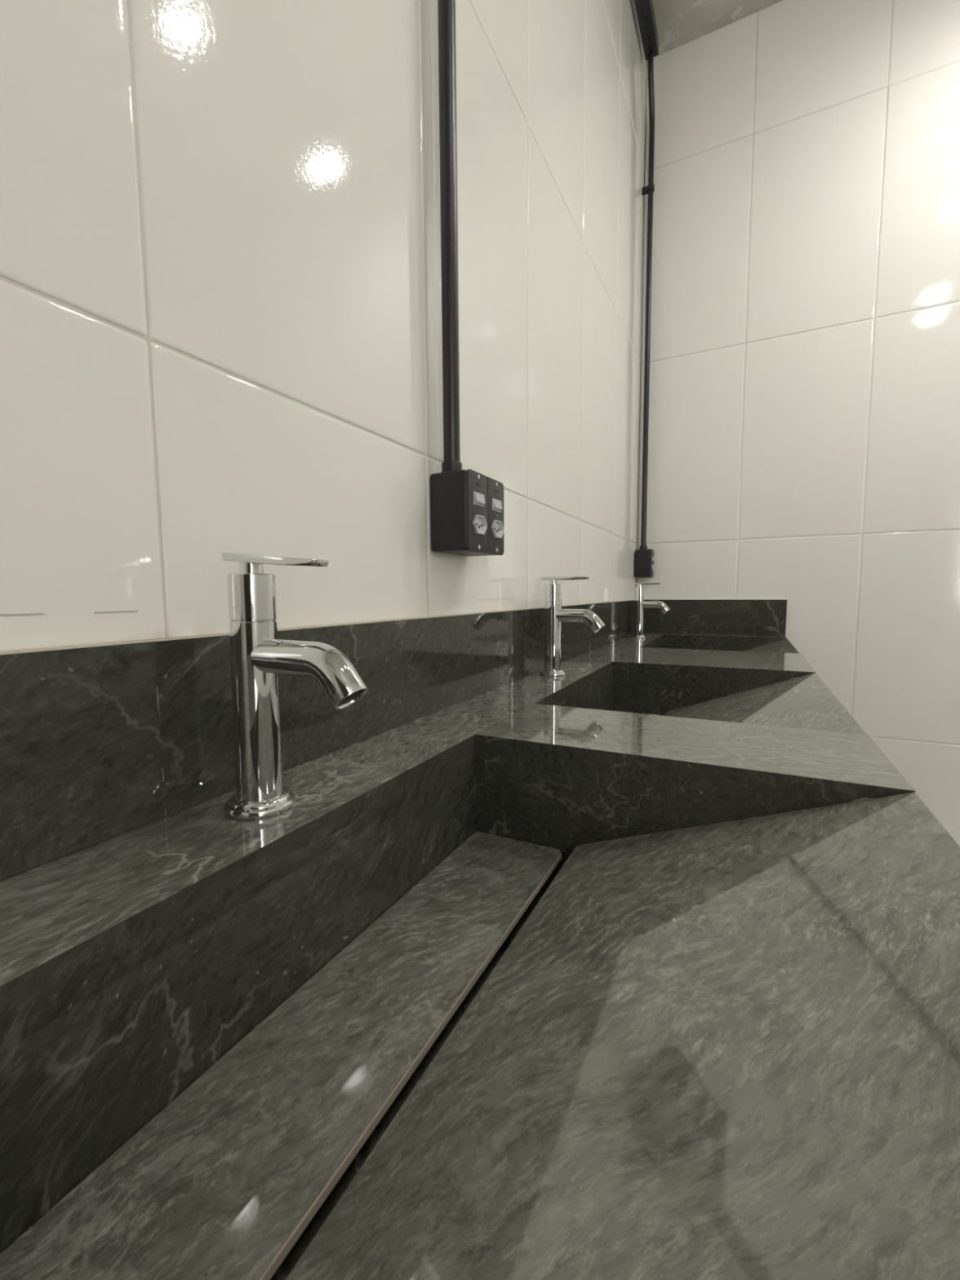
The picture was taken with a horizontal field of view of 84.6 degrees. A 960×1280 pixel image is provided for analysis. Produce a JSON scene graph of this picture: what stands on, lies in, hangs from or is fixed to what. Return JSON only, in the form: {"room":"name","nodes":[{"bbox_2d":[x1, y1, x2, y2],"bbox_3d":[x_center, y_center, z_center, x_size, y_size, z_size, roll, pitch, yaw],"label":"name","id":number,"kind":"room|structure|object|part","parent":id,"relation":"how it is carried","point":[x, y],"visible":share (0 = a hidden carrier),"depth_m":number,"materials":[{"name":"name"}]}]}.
{"room":"public restroom","nodes":[
{"label":"public restroom","id":0,"kind":"room"},
{"bbox_2d":[0,0,646,671],"bbox_3d":[-0.259,-0.361,0.294,0.060,2.721,3.450,2,6,27],"label":"wall","id":1,"kind":"structure","parent":0,"point":[220,281],"depth_m":0.45,"materials":[{"name":"beige tile"}]},
{"bbox_2d":[0,600,634,880],"bbox_3d":[-0.015,0.022,0.729,0.010,0.115,2.520,2,6,27],"label":"backsplash","id":2,"kind":"structure","parent":1,"relation":"attached to","point":[98,744],"depth_m":0.35,"materials":[{"name":"stone"}]},
{"bbox_2d":[437,0,462,472],"bbox_3d":[-0.042,-0.935,0.575,0.030,1.475,0.034,-3,6,-27],"label":"conduit","id":3,"kind":"object","parent":1,"relation":"attached to","point":[446,8],"visible":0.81,"depth_m":0.61,"materials":[{"name":"black plastic"}]},
{"bbox_2d":[430,469,504,555],"bbox_3d":[-0.013,-0.156,0.667,0.058,0.094,0.101,2,6,27],"label":"outlet box","id":4,"kind":"object","parent":1,"relation":"attached to","point":[467,506],"visible":1,"depth_m":0.63,"materials":[{"name":"black plastic"}]},
{"bbox_3d":[-0.002,-0.168,0.632,0.002,0.015,0.027,2,6,27],"label":"switch frame","id":5,"kind":"part","parent":4,"relation":"part of","materials":[{"name":"white plastic"}]},
{"bbox_2d":[472,514,487,534],"bbox_3d":[0.000,-0.138,0.634,0.005,0.022,0.034,2,6,27],"label":"socket","id":6,"kind":"object","parent":4,"relation":"attached to","point":[479,521],"depth_m":0.64,"materials":[{"name":"white plastic"}]},
{"bbox_2d":[475,492,485,506],"bbox_3d":[0.000,-0.168,0.631,0.004,0.013,0.023,2,6,27],"label":"rocker switch","id":7,"kind":"object","parent":4,"relation":"attached to","point":[480,497],"depth_m":0.63,"materials":[{"name":"white plastic"}]},
{"bbox_3d":[0.021,-0.172,0.677,0.002,0.015,0.027,2,6,27],"label":"switch frame","id":8,"kind":"part","parent":4,"relation":"part of","materials":[{"name":"white plastic"}]},
{"bbox_2d":[490,520,504,538],"bbox_3d":[0.022,-0.143,0.679,0.005,0.022,0.034,2,6,27],"label":"socket","id":9,"kind":"object","parent":4,"relation":"attached to","point":[497,530],"depth_m":0.68,"materials":[{"name":"white plastic"}]},
{"bbox_2d":[493,499,502,511],"bbox_3d":[0.023,-0.172,0.676,0.004,0.013,0.023,2,6,27],"label":"rocker switch","id":10,"kind":"object","parent":4,"relation":"attached to","point":[497,504],"depth_m":0.68,"materials":[{"name":"white plastic"}]},
{"bbox_2d":[0,599,959,1279],"bbox_3d":[0.186,0.119,0.637,0.458,0.297,2.520,2,6,27],"label":"countertop","id":11,"kind":"structure","parent":1,"relation":"attached to","point":[719,1039],"depth_m":0.28,"materials":[{"name":"stone"}]},
{"bbox_2d":[0,831,561,1279],"bbox_3d":[-0.064,0.243,0.327,0.095,0.048,0.456,2,6,27],"label":"drain cover","id":12,"kind":"object","parent":11,"relation":"in","point":[224,1182],"visible":0.98,"depth_m":0.26,"materials":[{"name":"stone"}]},
{"bbox_2d":[222,552,368,819],"bbox_3d":[-0.120,0.029,0.338,0.113,0.172,0.045,3,6,27],"label":"faucet","id":13,"kind":"object","parent":11,"relation":"on","point":[258,658],"visible":1,"depth_m":0.34,"materials":[{"name":"silver metal"}]},
{"bbox_3d":[-0.150,-0.047,0.346,0.015,0.008,0.015,3,6,27],"label":"handle stem","id":14,"kind":"part","parent":13,"relation":"part of","materials":[{"name":"silver metal"}]},
{"bbox_3d":[-0.131,-0.051,0.337,0.083,0.006,0.018,7,8,26],"label":"lever","id":15,"kind":"part","parent":13,"relation":"part of","materials":[{"name":"silver metal"}]},
{"bbox_3d":[-0.108,0.021,0.332,0.086,0.040,0.022,3,6,27],"label":"spout","id":16,"kind":"part","parent":13,"relation":"part of","materials":[{"name":"silver metal"}]},
{"bbox_2d":[539,576,604,676],"bbox_3d":[0.157,-0.023,0.905,0.113,0.170,0.045,2,6,27],"label":"faucet","id":17,"kind":"object","parent":11,"relation":"on","point":[554,615],"visible":1,"depth_m":0.91,"materials":[{"name":"silver metal"}]},
{"bbox_3d":[0.127,-0.100,0.913,0.015,0.008,0.015,2,6,27],"label":"handle stem","id":18,"kind":"part","parent":17,"relation":"part of","materials":[{"name":"silver metal"}]},
{"bbox_3d":[0.145,-0.105,0.903,0.083,0.005,0.018,2,6,27],"label":"lever","id":19,"kind":"part","parent":17,"relation":"part of","materials":[{"name":"silver metal"}]},
{"bbox_3d":[0.169,-0.033,0.898,0.087,0.040,0.022,2,6,27],"label":"spout","id":20,"kind":"part","parent":17,"relation":"part of","materials":[{"name":"silver metal"}]},
{"bbox_2d":[612,710,657,715],"bbox_3d":[0.217,0.191,0.882,0.095,0.048,0.454,2,6,27],"label":"drain cover","id":21,"kind":"object","parent":11,"relation":"in","point":[612,710],"visible":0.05,"depth_m":1.08,"materials":[{"name":"stone"}]},
{"bbox_2d":[631,582,670,638],"bbox_3d":[0.528,-0.091,1.631,0.113,0.170,0.045,2,6,27],"label":"faucet","id":22,"kind":"object","parent":11,"relation":"on","point":[640,604],"visible":1,"depth_m":1.63,"materials":[{"name":"silver metal"}]},
{"bbox_3d":[0.515,-0.174,1.629,0.083,0.005,0.018,2,6,27],"label":"lever","id":23,"kind":"part","parent":22,"relation":"part of","materials":[{"name":"silver metal"}]},
{"bbox_3d":[0.539,-0.101,1.624,0.087,0.040,0.022,2,6,27],"label":"spout","id":24,"kind":"part","parent":22,"relation":"part of","materials":[{"name":"silver metal"}]},
{"bbox_2d":[546,666,866,734],"bbox_3d":[0.329,0.150,0.822,0.368,0.160,0.476,2,6,27],"label":"basin","id":25,"kind":"object","parent":11,"relation":"in","point":[768,699],"depth_m":0.94,"materials":[{"name":"stone"}]},
{"bbox_2d":[647,637,799,653],"bbox_3d":[0.673,0.086,1.502,0.368,0.160,0.471,2,6,27],"label":"basin","id":26,"kind":"object","parent":11,"relation":"in","point":[754,645],"depth_m":1.67,"materials":[{"name":"stone"}]},
{"bbox_2d":[635,548,654,577],"bbox_3d":[0.559,-0.259,1.789,0.058,0.094,0.049,2,6,27],"label":"outlet box","id":27,"kind":"object","parent":1,"relation":"attached to","point":[644,558],"visible":1,"depth_m":1.77,"materials":[{"name":"black plastic"}]},
{"bbox_2d":[639,53,654,549],"bbox_3d":[0.530,-1.040,1.699,0.039,1.479,0.082,2,6,27],"label":"conduit","id":28,"kind":"object","parent":1,"relation":"attached to","point":[650,188],"visible":0.93,"depth_m":1.71,"materials":[{"name":"black plastic"}]},
{"bbox_2d":[652,0,782,57],"bbox_3d":[0.762,-1.727,-0.352,2.370,0.100,3.570,2,6,27],"label":"ceiling","id":29,"kind":"structure","parent":0,"point":[678,22],"depth_m":1.56,"materials":[{"name":"paint"}]},
{"bbox_2d":[634,0,658,60],"bbox_3d":[0.161,-1.746,0.888,0.038,0.076,1.615,2,6,27],"label":"channel","id":30,"kind":"object","parent":29,"relation":"hanging from","point":[644,8],"visible":1,"depth_m":1.52,"materials":[{"name":"metal"}]},
{"bbox_2d":[636,0,959,845],"bbox_3d":[1.563,-0.469,1.335,2.250,2.721,0.060,2,6,27],"label":"wall","id":31,"kind":"structure","parent":0,"point":[804,424],"depth_m":1.55,"materials":[{"name":"beige tile"}]}
]}

